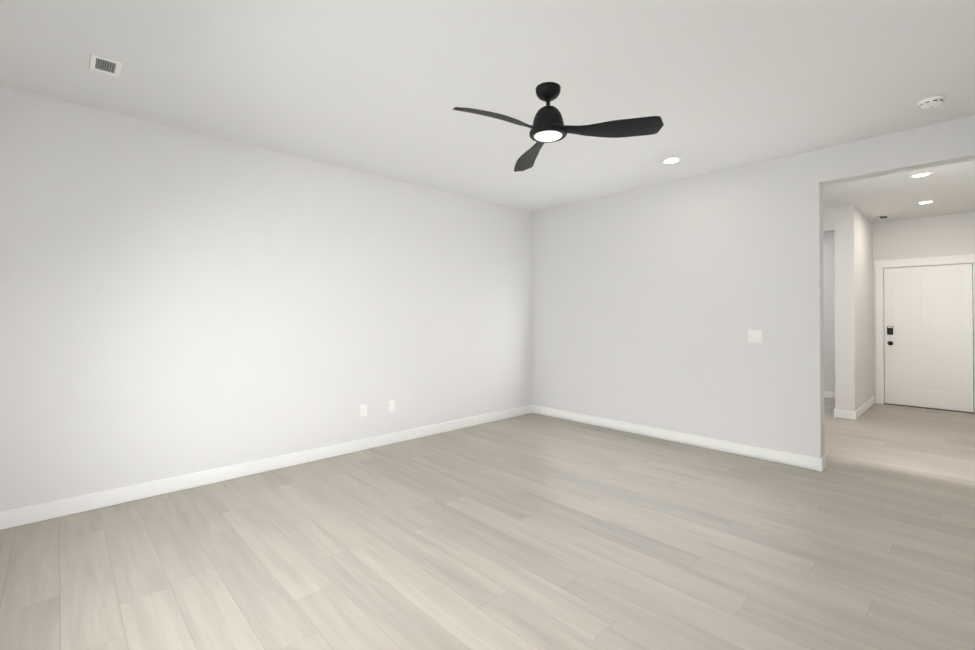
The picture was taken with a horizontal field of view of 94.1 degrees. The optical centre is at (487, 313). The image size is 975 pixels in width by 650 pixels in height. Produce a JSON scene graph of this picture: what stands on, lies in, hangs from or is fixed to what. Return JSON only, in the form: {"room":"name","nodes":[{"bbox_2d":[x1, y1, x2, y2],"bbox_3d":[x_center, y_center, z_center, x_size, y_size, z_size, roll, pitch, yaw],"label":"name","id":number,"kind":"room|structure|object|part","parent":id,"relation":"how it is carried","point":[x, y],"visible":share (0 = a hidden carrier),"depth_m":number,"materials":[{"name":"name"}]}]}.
{"room":"empty living room","nodes":[
{"label":"empty living room","id":0,"kind":"room"},
{"bbox_2d":[0,86,532,511],"bbox_3d":[-1.208,-0.023,4.593,5.180,2.740,0.140,0,-1,-43],"label":"wall","id":1,"kind":"structure","parent":0,"point":[174,302],"depth_m":3.61,"materials":[{"name":"paint"}]},
{"bbox_2d":[0,405,531,529],"bbox_3d":[-1.210,1.291,4.476,5.030,0.110,0.014,0,-1,-43],"label":"baseboard","id":2,"kind":"structure","parent":1,"relation":"attached to","point":[44,511],"depth_m":3.59,"materials":[{"name":"white wood"}]},
{"bbox_2d":[360,405,366,416],"bbox_3d":[-1.222,0.962,4.470,0.070,0.115,0.008,0,-1,-43],"label":"electrical outlet","id":3,"kind":"object","parent":1,"relation":"attached to","point":[363,410],"visible":1,"depth_m":4.47,"materials":[{"name":"white plastic"}]},
{"bbox_2d":[389,400,394,411],"bbox_3d":[-0.990,0.963,4.689,0.070,0.115,0.008,0,-1,-43],"label":"electrical outlet","id":4,"kind":"object","parent":1,"relation":"attached to","point":[391,406],"visible":1,"depth_m":4.69,"materials":[{"name":"white plastic"}]},
{"bbox_2d":[0,398,974,649],"bbox_3d":[1.389,1.399,4.860,9.620,0.100,6.500,0,-1,-43],"label":"floor","id":5,"kind":"structure","parent":0,"point":[532,531],"depth_m":2.54,"materials":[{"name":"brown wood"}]},
{"bbox_2d":[0,0,974,222],"bbox_3d":[1.389,-1.450,4.881,9.620,0.120,6.500,0,-1,-43],"label":"ceiling","id":6,"kind":"structure","parent":0,"point":[382,88],"depth_m":2.73,"materials":[{"name":"paint"}]},
{"bbox_2d":[89,54,121,76],"bbox_3d":[-2.166,-1.403,2.573,0.133,0.008,0.193,0,-1,-43],"label":"ceiling vent","id":7,"kind":"object","parent":6,"relation":"in","point":[102,64],"visible":1,"depth_m":2.57,"materials":[{"name":"white plastic"}]},
{"bbox_2d":[453,82,663,171],"bbox_3d":[0.291,-1.243,2.736,1.089,0.327,1.162,0,-1,-43],"label":"ceiling fan","id":8,"kind":"object","parent":6,"relation":"hanging from","point":[548,126],"visible":1,"depth_m":2.75,"materials":[{"name":"black plastic"}]},
{"bbox_2d":[661,157,681,163],"bbox_3d":[1.679,-1.391,4.137,0.180,0.010,0.180,0,-1,-43],"label":"recessed light","id":9,"kind":"object","parent":6,"relation":"in","point":[670,160],"visible":0.98,"depth_m":4.14,"materials":[{"name":"white plastic"}]},
{"bbox_2d":[876,215,889,219],"bbox_3d":[5.667,-1.373,6.495,0.300,0.008,0.125,0,-1,-43],"label":"ceiling vent","id":10,"kind":"object","parent":6,"relation":"in","point":[884,217],"visible":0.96,"depth_m":6.49,"materials":[{"name":"white plastic"}]},
{"bbox_2d":[909,172,933,177],"bbox_3d":[4.351,-1.388,4.553,0.180,0.010,0.180,0,-1,-43],"label":"recessed light","id":11,"kind":"object","parent":6,"relation":"in","point":[920,174],"visible":1,"depth_m":4.54,"materials":[{"name":"white plastic"}]},
{"bbox_2d":[916,200,935,203],"bbox_3d":[5.451,-1.379,5.646,0.180,0.010,0.180,0,-1,-43],"label":"recessed light","id":12,"kind":"object","parent":6,"relation":"in","point":[926,202],"visible":1,"depth_m":5.64,"materials":[{"name":"white plastic"}]},
{"bbox_2d":[917,95,945,108],"bbox_3d":[2.925,-1.384,2.989,0.136,0.041,0.136,0,-1,-43],"label":"smoke detector","id":13,"kind":"object","parent":6,"relation":"attached to","point":[931,102],"visible":1,"depth_m":2.96,"materials":[{"name":"white plastic"}]},
{"bbox_2d":[532,115,974,457],"bbox_3d":[2.255,-0.023,4.587,0.150,2.740,4.620,0,-1,-43],"label":"wall","id":14,"kind":"structure","parent":0,"point":[652,306],"depth_m":4.54,"materials":[{"name":"paint"}]},
{"bbox_2d":[532,405,826,471],"bbox_3d":[1.733,1.296,5.010,0.022,0.110,3.214,0,-1,-43],"label":"baseboard","id":15,"kind":"structure","parent":14,"relation":"attached to","point":[803,461],"depth_m":4.59,"materials":[{"name":"white wood"}]},
{"bbox_2d":[748,330,761,342],"bbox_3d":[2.487,0.214,4.220,0.012,0.116,0.116,0,-1,-43],"label":"light switch","id":16,"kind":"object","parent":14,"relation":"attached to","point":[755,336],"visible":1,"depth_m":4.22,"materials":[{"name":"white plastic"}]},
{"bbox_2d":[823,208,833,231],"bbox_3d":[3.040,0.000,7.609,0.140,2.740,4.500,0,-1,-43],"label":"wall","id":17,"kind":"structure","parent":0,"point":[828,219],"depth_m":5.98,"materials":[{"name":"paint"}]},
{"bbox_2d":[834,205,873,410],"bbox_3d":[5.205,-0.009,6.421,1.660,2.740,0.200,0,-1,-43],"label":"wall","id":18,"kind":"structure","parent":0,"point":[853,267],"depth_m":5.90,"materials":[{"name":"paint"}]},
{"bbox_2d":[834,409,847,417],"bbox_3d":[5.112,1.307,6.470,1.634,0.110,0.014,0,-1,-43],"label":"baseboard","id":19,"kind":"structure","parent":18,"relation":"attached to","point":[837,412],"depth_m":5.88,"materials":[{"name":"white wood"}]},
{"bbox_2d":[852,396,874,419],"bbox_3d":[5.269,1.306,6.323,1.660,0.110,0.014,0,-1,-43],"label":"baseboard","id":20,"kind":"structure","parent":18,"relation":"attached to","point":[856,414],"depth_m":6.12,"materials":[{"name":"white wood"}]},
{"bbox_2d":[823,211,974,402],"bbox_3d":[4.838,0.004,8.122,0.140,2.740,6.220,0,-1,-43],"label":"wall","id":21,"kind":"structure","parent":0,"point":[942,235],"depth_m":6.71,"materials":[{"name":"paint"}]},
{"bbox_2d":[824,391,834,398],"bbox_3d":[4.191,1.323,8.684,0.018,0.110,4.500,0,-1,-43],"label":"baseboard","id":22,"kind":"structure","parent":21,"relation":"attached to","point":[827,394],"depth_m":7.29,"materials":[{"name":"white wood"}]},
{"bbox_2d":[874,254,974,413],"bbox_3d":[6.320,0.282,6.531,0.164,2.160,1.131,0,-1,-43],"label":"door frame","id":23,"kind":"structure","parent":21,"relation":"attached to","point":[880,266],"depth_m":6.82,"materials":[{"name":"white wood"}]},
{"bbox_2d":[884,264,973,411],"bbox_3d":[6.270,0.337,6.484,0.112,2.021,0.909,0,-1,-43],"label":"front door","id":24,"kind":"structure","parent":21,"relation":"in","point":[928,328],"depth_m":6.47,"materials":[{"name":"paint"}]},
{"bbox_3d":[5.988,0.339,6.750,0.066,0.285,0.068,0,-1,-43],"label":"handle","id":25,"kind":"part","parent":24,"relation":"part of","materials":[{"name":"black metal"}]}
]}

